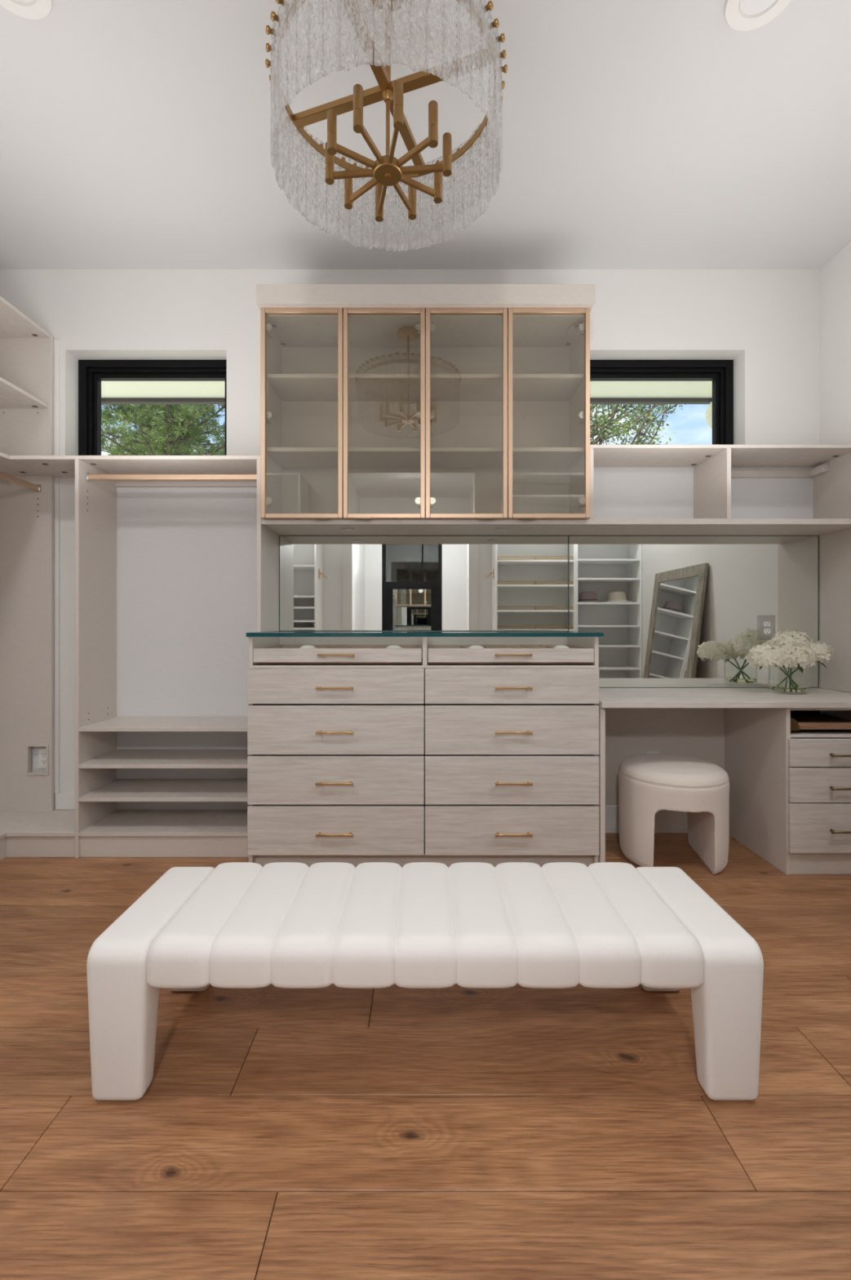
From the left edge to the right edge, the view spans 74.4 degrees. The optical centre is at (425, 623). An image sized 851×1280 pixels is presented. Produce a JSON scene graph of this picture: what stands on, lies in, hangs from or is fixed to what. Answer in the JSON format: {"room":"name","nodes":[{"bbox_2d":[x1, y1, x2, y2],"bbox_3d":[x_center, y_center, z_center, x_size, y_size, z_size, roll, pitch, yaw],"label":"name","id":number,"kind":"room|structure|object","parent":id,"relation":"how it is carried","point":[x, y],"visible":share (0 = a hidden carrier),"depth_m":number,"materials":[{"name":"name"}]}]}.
{"room":"walk-in closet","nodes":[
{"label":"walk-in closet","id":0,"kind":"room"},
{"bbox_2d":[0,269,820,809],"bbox_3d":[-0.119,-0.377,3.176,4.961,3.130,0.220,0,0,0],"label":"wall","id":1,"kind":"structure","parent":0,"point":[767,322],"depth_m":3.07,"materials":[{"name":"white paint"}]},
{"bbox_2d":[38,747,45,768],"bbox_3d":[-2.080,0.733,3.057,0.062,0.110,0.009,0,0,0],"label":"wall outlet","id":2,"kind":"object","parent":1,"relation":"attached to","point":[42,751],"visible":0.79,"depth_m":3.06,"materials":[{"name":"white plastic"}]},
{"bbox_2d":[40,759,45,764],"bbox_3d":[-2.080,0.752,3.055,0.034,0.027,0.003,0,0,0],"label":"receptacle","id":3,"kind":"object","parent":2,"relation":"attached to","point":[42,761],"depth_m":3.05,"materials":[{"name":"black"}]},
{"bbox_2d":[40,752,45,757],"bbox_3d":[-2.080,0.714,3.055,0.034,0.027,0.003,0,0,0],"label":"receptacle","id":4,"kind":"object","parent":2,"relation":"attached to","point":[42,754],"depth_m":3.05,"materials":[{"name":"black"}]},
{"bbox_2d":[55,793,75,809],"bbox_3d":[-1.861,0.970,3.059,0.313,0.085,0.014,0,0,0],"label":"trim","id":5,"kind":"structure","parent":1,"relation":"attached to","point":[63,801],"depth_m":3.05,"materials":[{"name":"white paint"}]},
{"bbox_2d":[78,360,226,455],"bbox_3d":[-1.530,-1.192,3.222,0.881,0.617,0.088,0,0,0],"label":"window","id":6,"kind":"structure","parent":1,"relation":"in","point":[91,373],"depth_m":3.20,"materials":[{"name":"black metal"}]},
{"bbox_2d":[279,535,568,631],"bbox_3d":[-0.007,-0.222,3.062,1.580,0.522,0.006,0,0,0],"label":"wall mirror","id":7,"kind":"object","parent":1,"relation":"attached to","point":[327,583],"visible":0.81,"depth_m":3.06,"materials":[{"name":"silver metal"}]},
{"bbox_2d":[256,284,595,519],"bbox_3d":[0.002,-1.058,2.860,1.610,1.107,0.409,0,0,0],"label":"upper cabinet","id":8,"kind":"object","parent":1,"relation":"attached to","point":[366,413],"depth_m":2.90,"materials":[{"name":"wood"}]},
{"bbox_2d":[266,447,420,467],"bbox_3d":[-0.391,-0.851,2.872,0.760,0.020,0.287,0,0,0],"label":"shelf","id":9,"kind":"object","parent":8,"relation":"attached to","point":[283,457],"depth_m":2.83,"materials":[{"name":"wood"}]},
{"bbox_2d":[266,373,420,400],"bbox_3d":[-0.391,-1.209,2.872,0.760,0.020,0.287,0,0,0],"label":"shelf","id":10,"kind":"object","parent":8,"relation":"attached to","point":[286,387],"depth_m":2.84,"materials":[{"name":"wood"}]},
{"bbox_2d":[430,447,584,467],"bbox_3d":[0.392,-0.851,2.872,0.768,0.020,0.287,0,0,0],"label":"shelf","id":11,"kind":"object","parent":8,"relation":"attached to","point":[440,457],"depth_m":2.83,"materials":[{"name":"wood"}]},
{"bbox_2d":[430,373,584,400],"bbox_3d":[0.392,-1.209,2.872,0.768,0.020,0.287,0,0,0],"label":"shelf","id":12,"kind":"object","parent":8,"relation":"attached to","point":[443,387],"depth_m":2.84,"materials":[{"name":"wood"}]},
{"bbox_2d":[261,444,850,535],"bbox_3d":[0.678,-0.678,2.892,2.950,0.388,0.344,0,0,0],"label":"open shelf unit","id":13,"kind":"object","parent":1,"relation":"attached to","point":[636,490],"visible":0.94,"depth_m":2.91,"materials":[{"name":"wood"}]},
{"bbox_2d":[341,528,355,531],"bbox_3d":[-0.395,-0.482,2.863,0.068,0.004,0.068,0,0,0],"label":"puck light","id":14,"kind":"object","parent":13,"relation":"attached to","point":[343,529],"visible":1,"depth_m":2.85,"materials":[{"name":"silver metal"}]},
{"bbox_2d":[496,528,509,531],"bbox_3d":[0.395,-0.482,2.863,0.068,0.004,0.068,0,0,0],"label":"puck light","id":15,"kind":"object","parent":13,"relation":"attached to","point":[498,529],"visible":1,"depth_m":2.85,"materials":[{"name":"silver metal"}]},
{"bbox_2d":[605,804,688,832],"bbox_3d":[1.228,1.062,3.057,0.818,0.152,0.018,0,0,0],"label":"baseboard","id":16,"kind":"structure","parent":1,"relation":"attached to","point":[665,820],"depth_m":3.05,"materials":[{"name":"white paint"}]},
{"bbox_2d":[590,360,733,444],"bbox_3d":[1.307,-1.181,3.222,0.888,0.637,0.088,0,0,0],"label":"window","id":17,"kind":"structure","parent":1,"relation":"in","point":[721,372],"depth_m":3.20,"materials":[{"name":"black metal"}]},
{"bbox_2d":[605,707,724,804],"bbox_3d":[1.228,0.681,3.062,0.819,0.604,0.005,0,0,0],"label":"panel","id":18,"kind":"object","parent":1,"relation":"attached to","point":[695,732],"visible":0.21,"depth_m":3.06,"materials":[{"name":"wood"}]},
{"bbox_2d":[646,751,659,753],"bbox_3d":[1.242,0.752,3.055,0.070,0.115,0.009,0,0,0],"label":"outlet","id":19,"kind":"object","parent":18,"relation":"attached to","point":[647,752],"visible":0.07,"depth_m":3.05,"materials":[{"name":"white plastic"}]},
{"bbox_2d":[568,535,818,687],"bbox_3d":[1.466,-0.068,3.062,1.368,0.830,0.006,0,0,0],"label":"wall mirror","id":20,"kind":"object","parent":1,"relation":"attached to","point":[670,611],"visible":0.82,"depth_m":3.06,"materials":[{"name":"silver metal"}]},
{"bbox_2d":[758,615,775,639],"bbox_3d":[1.863,0.020,3.052,0.092,0.135,0.009,0,0,0],"label":"outlet","id":21,"kind":"object","parent":20,"relation":"attached to","point":[766,624],"visible":0.96,"depth_m":3.05,"materials":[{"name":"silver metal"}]},
{"bbox_2d":[764,628,770,633],"bbox_3d":[1.863,0.040,3.050,0.034,0.027,0.003,0,0,0],"label":"receptacle","id":22,"kind":"object","parent":21,"relation":"attached to","point":[766,630],"depth_m":3.05,"materials":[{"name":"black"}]},
{"bbox_2d":[764,621,770,626],"bbox_3d":[1.863,0.001,3.050,0.034,0.027,0.003,0,0,0],"label":"receptacle","id":23,"kind":"object","parent":21,"relation":"attached to","point":[766,624],"depth_m":3.05,"materials":[{"name":"white plastic"}]},
{"bbox_2d":[0,832,850,1279],"bbox_3d":[-0.119,1.178,-0.192,4.961,0.080,6.616,0,0,0],"label":"floor","id":24,"kind":"structure","parent":0,"point":[331,1132],"depth_m":1.29,"materials":[{"name":"brown wood"}]},
{"bbox_2d":[0,295,75,860],"bbox_3d":[-2.051,-0.214,1.833,0.694,2.704,2.465,0,0,0],"label":"closet","id":25,"kind":"object","parent":24,"relation":"on","point":[30,826],"visible":0.96,"depth_m":3.03,"materials":[{"name":"wood"}]},
{"bbox_2d":[0,377,48,408],"bbox_3d":[-2.216,-1.175,1.823,0.363,0.019,2.407,0,0,0],"label":"shelf","id":26,"kind":"object","parent":25,"relation":"attached to","point":[11,396],"depth_m":2.91,"materials":[{"name":"wood"}]},
{"bbox_2d":[0,295,49,337],"bbox_3d":[-2.212,-1.556,1.823,0.371,0.019,2.407,0,0,0],"label":"shelf","id":27,"kind":"object","parent":25,"relation":"attached to","point":[14,323],"depth_m":2.90,"materials":[{"name":"wood"}]},
{"bbox_2d":[0,452,50,475],"bbox_3d":[-2.210,-0.809,1.823,0.376,0.019,2.407,0,0,0],"label":"shelf","id":28,"kind":"object","parent":25,"relation":"attached to","point":[7,466],"depth_m":2.89,"materials":[{"name":"wood"}]},
{"bbox_2d":[0,809,75,839],"bbox_3d":[-2.051,1.024,1.842,0.694,0.019,2.444,0,0,0],"label":"shelf","id":29,"kind":"object","parent":25,"relation":"attached to","point":[15,824],"depth_m":2.83,"materials":[{"name":"wood"}]},
{"bbox_2d":[9,455,279,857],"bbox_3d":[-1.409,0.160,2.892,1.222,1.957,0.344,0,0,0],"label":"wardrobe","id":30,"kind":"object","parent":24,"relation":"on","point":[175,559],"visible":0.78,"depth_m":3.04,"materials":[{"name":"wood"}]},
{"bbox_2d":[9,455,260,477],"bbox_3d":[-1.409,-0.809,2.892,1.222,0.019,0.344,0,0,0],"label":"shelf","id":31,"kind":"object","parent":30,"relation":"attached to","point":[56,466],"depth_m":2.80,"materials":[{"name":"wood"}]},
{"bbox_2d":[79,809,247,836],"bbox_3d":[-1.246,1.024,2.889,0.876,0.019,0.336,0,0,0],"label":"shelf","id":32,"kind":"object","parent":30,"relation":"attached to","point":[113,823],"depth_m":2.84,"materials":[{"name":"wood"}]},
{"bbox_2d":[79,778,247,801],"bbox_3d":[-1.246,0.855,2.889,0.876,0.019,0.336,0,0,0],"label":"shelf","id":33,"kind":"object","parent":30,"relation":"attached to","point":[111,789],"depth_m":2.84,"materials":[{"name":"wood"}]},
{"bbox_2d":[79,716,247,731],"bbox_3d":[-1.246,0.513,2.889,0.876,0.019,0.336,0,0,0],"label":"shelf","id":34,"kind":"object","parent":30,"relation":"attached to","point":[103,723],"depth_m":2.81,"materials":[{"name":"wood"}]},
{"bbox_2d":[79,749,248,768],"bbox_3d":[-1.246,0.693,2.889,0.876,0.019,0.336,0,0,0],"label":"shelf","id":35,"kind":"object","parent":30,"relation":"attached to","point":[108,758],"depth_m":2.82,"materials":[{"name":"wood"}]},
{"bbox_2d":[247,636,599,867],"bbox_3d":[-0.007,0.598,2.776,1.598,1.080,0.547,0,0,0],"label":"dresser","id":36,"kind":"object","parent":24,"relation":"on","point":[402,751],"visible":0.98,"depth_m":2.54,"materials":[{"name":"wood"}]},
{"bbox_2d":[299,644,315,648],"bbox_3d":[-0.556,0.126,2.650,0.084,0.051,0.084,0,0,0],"label":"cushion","id":37,"kind":"object","parent":36,"relation":"on","point":[307,646],"depth_m":2.63,"materials":[{"name":"white fabric"}]},
{"bbox_2d":[386,644,402,648],"bbox_3d":[-0.147,0.126,2.650,0.084,0.051,0.084,0,0,0],"label":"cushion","id":38,"kind":"object","parent":36,"relation":"on","point":[393,646],"depth_m":2.63,"materials":[{"name":"white fabric"}]},
{"bbox_2d":[245,631,604,636],"bbox_3d":[-0.002,0.049,2.791,1.617,0.018,0.522,0,0,0],"label":"countertop","id":39,"kind":"structure","parent":36,"relation":"on","point":[274,633],"depth_m":2.53,"materials":[{"name":"teal glass"}]},
{"bbox_2d":[468,644,484,648],"bbox_3d":[0.241,0.126,2.650,0.084,0.051,0.084,0,0,0],"label":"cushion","id":40,"kind":"object","parent":36,"relation":"on","point":[475,646],"depth_m":2.63,"materials":[{"name":"white fabric"}]},
{"bbox_2d":[553,644,569,648],"bbox_3d":[0.644,0.126,2.650,0.084,0.051,0.084,0,0,0],"label":"cushion","id":41,"kind":"object","parent":36,"relation":"on","point":[560,646],"depth_m":2.63,"materials":[{"name":"white fabric"}]},
{"bbox_2d":[86,862,764,1100],"bbox_3d":[0.000,0.944,1.558,1.614,0.389,0.482,0,0,0],"label":"bench","id":42,"kind":"object","parent":24,"relation":"on","point":[231,925],"visible":1,"depth_m":1.35,"materials":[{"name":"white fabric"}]},
{"bbox_2d":[599,706,605,862],"bbox_3d":[0.806,0.758,2.793,0.024,0.760,0.505,0,0,0],"label":"panel","id":43,"kind":"object","parent":24,"relation":"on","point":[602,710],"visible":0.14,"depth_m":2.54,"materials":[{"name":"wood"}]},
{"bbox_2d":[618,753,729,874],"bbox_3d":[1.205,0.900,2.735,0.495,0.476,0.495,0,0,0],"label":"stool","id":44,"kind":"object","parent":24,"relation":"on","point":[650,784],"visible":1,"depth_m":2.58,"materials":[{"name":"beige"}]},
{"bbox_2d":[724,707,850,875],"bbox_3d":[1.895,0.758,2.776,0.512,0.760,0.576,0,0,0],"label":"drawer pedestal","id":45,"kind":"object","parent":24,"relation":"on","point":[788,770],"visible":0.88,"depth_m":2.55,"materials":[{"name":"wood"}]},
{"bbox_2d":[599,688,850,707],"bbox_3d":[1.474,0.363,2.785,1.359,0.028,0.546,0,0,0],"label":"vanity countertop","id":46,"kind":"structure","parent":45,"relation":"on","point":[608,697],"depth_m":2.63,"materials":[{"name":"beige wood"}]},
{"bbox_2d":[769,684,808,694],"bbox_3d":[1.845,0.265,2.845,0.172,0.167,0.172,0,0,0],"label":"glass vase","id":47,"kind":"object","parent":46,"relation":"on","point":[781,689],"visible":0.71,"depth_m":2.81,"materials":[{"name":"clear glass"}]},
{"bbox_2d":[745,643,798,686],"bbox_3d":[1.766,0.218,2.801,0.298,0.240,0.173,0,0,0],"label":"hydrangea","id":48,"kind":"object","parent":47,"relation":"on","point":[765,655],"visible":0.94,"depth_m":2.76,"materials":[{"name":"white plant"}]},
{"bbox_2d":[763,639,795,687],"bbox_3d":[1.851,0.203,2.920,0.164,0.268,0.189,0,0,-41],"label":"hydrangea","id":49,"kind":"object","parent":47,"relation":"on","point":[768,641],"visible":0.09,"depth_m":2.88,"materials":[{"name":"white plant"}]},
{"bbox_2d":[769,628,813,686],"bbox_3d":[1.881,0.180,2.885,0.208,0.312,0.191,0,0,0],"label":"hydrangea","id":50,"kind":"object","parent":47,"relation":"on","point":[788,636],"visible":0.7,"depth_m":2.84,"materials":[{"name":"white plant"}]},
{"bbox_2d":[776,641,818,686],"bbox_3d":[1.827,0.211,2.769,0.204,0.250,0.193,0,0,0],"label":"hydrangea","id":51,"kind":"object","parent":47,"relation":"on","point":[798,657],"visible":0.82,"depth_m":2.72,"materials":[{"name":"white plant"}]},
{"bbox_2d":[777,640,834,686],"bbox_3d":[1.917,0.211,2.840,0.282,0.253,0.159,0,0,0],"label":"hydrangea","id":52,"kind":"object","parent":47,"relation":"on","point":[825,653],"visible":0.53,"depth_m":2.79,"materials":[{"name":"white plant"}]},
{"bbox_2d":[791,713,850,730],"bbox_3d":[1.895,0.457,2.763,0.466,0.058,0.434,0,0,0],"label":"tray","id":53,"kind":"object","parent":45,"relation":"on","point":[799,722],"depth_m":2.72,"materials":[{"name":"brown wood"}]},
{"bbox_2d":[0,0,850,269],"bbox_3d":[-0.119,-2.032,-0.107,4.961,0.180,6.786,0,0,0],"label":"ceiling","id":54,"kind":"structure","parent":0,"point":[135,134],"depth_m":2.25,"materials":[{"name":"white paint"}]},
{"bbox_2d":[0,0,52,19],"bbox_3d":[-1.245,-1.935,1.690,0.200,0.013,0.200,0,0,0],"label":"recessed light","id":55,"kind":"object","parent":54,"relation":"in","point":[28,9],"visible":1,"depth_m":1.75,"materials":[{"name":"white paint"}]},
{"bbox_2d":[265,0,507,251],"bbox_3d":[-0.112,-1.641,1.680,0.706,0.603,0.706,0,0,-32],"label":"chandelier","id":56,"kind":"object","parent":54,"relation":"hanging from","point":[388,171],"visible":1,"depth_m":1.63,"materials":[{"name":"clear glass"}]},
{"bbox_2d":[724,0,791,31],"bbox_3d":[1.035,-1.935,1.725,0.200,0.013,0.200,0,0,0],"label":"recessed light","id":57,"kind":"object","parent":54,"relation":"in","point":[740,15],"visible":1,"depth_m":1.77,"materials":[{"name":"white paint"}]},
{"bbox_2d":[820,241,850,693],"bbox_3d":[2.236,-0.377,1.556,0.150,3.130,3.021,0,0,0],"label":"wall","id":58,"kind":"structure","parent":0,"point":[836,274],"depth_m":2.95,"materials":[{"name":"white paint"}]},
{"bbox_2d":[818,528,850,693],"bbox_3d":[2.157,-0.257,2.882,0.007,1.210,0.365,0,0,0],"label":"wall panel","id":59,"kind":"object","parent":58,"relation":"attached to","point":[834,548],"visible":0.59,"depth_m":2.94,"materials":[{"name":"wood"}]},
{"bbox_3d":[0.000,-2.013,3.949,14.000,0.239,1.322,0,0,0],"label":"roof","id":60,"kind":"structure","parent":0,"visible":0},
{"bbox_2d":[101,381,712,397],"bbox_3d":[0.000,-1.877,3.949,14.000,0.030,1.322,0,0,0],"label":"soffit","id":61,"kind":"structure","parent":60,"relation":"attached to","point":[108,388],"depth_m":4.44,"materials":[{"name":"white paint"}]},
{"bbox_2d":[705,401,712,428],"bbox_3d":[2.335,-1.692,4.400,0.244,0.340,0.244,0,0,0],"label":"paper lantern","id":62,"kind":"object","parent":61,"relation":"hanging from","point":[708,415],"visible":0.11,"depth_m":4.39,"materials":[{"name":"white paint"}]},
{"bbox_2d":[101,397,712,404],"bbox_3d":[0.000,-1.985,4.636,14.000,0.314,0.049,0,0,0],"label":"trim","id":63,"kind":"structure","parent":60,"relation":"attached to","point":[104,400],"depth_m":4.61,"materials":[{"name":"grey metal"}]},
{"label":"outside","id":64,"kind":"structure","parent":0,"visible":0},
{"bbox_3d":[0.000,4.238,46.683,120.000,0.200,86.634,0,0,0],"label":"ground","id":65,"kind":"structure","parent":64,"visible":0},
{"bbox_2d":[101,404,225,455],"bbox_3d":[-3.926,-1.319,9.331,3.532,10.943,3.840,0,0,0],"label":"pine tree","id":66,"kind":"object","parent":65,"relation":"on","point":[161,438],"visible":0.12,"depth_m":8.67,"materials":[{"name":"green plant"}]},
{"bbox_2d":[101,404,225,455],"bbox_3d":[-6.896,-2.302,14.744,4.531,12.912,4.168,0,0,6],"label":"pine tree","id":67,"kind":"object","parent":65,"relation":"on","point":[206,442],"visible":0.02,"depth_m":14.57,"materials":[{"name":"green plant"}]},
{"bbox_2d":[115,404,225,455],"bbox_3d":[-9.541,-3.775,22.154,5.568,15.867,5.122,0,0,-34],"label":"pine tree","id":68,"kind":"object","parent":65,"relation":"on","point":[215,446],"visible":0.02,"depth_m":22.44,"materials":[{"name":"green plant"}]},
{"bbox_2d":[590,404,686,444],"bbox_3d":[2.509,-1.741,8.483,4.055,11.797,4.694,0,0,0],"label":"leafy tree","id":69,"kind":"object","parent":65,"relation":"on","point":[601,433],"visible":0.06,"depth_m":7.78,"materials":[{"name":"green plant"}]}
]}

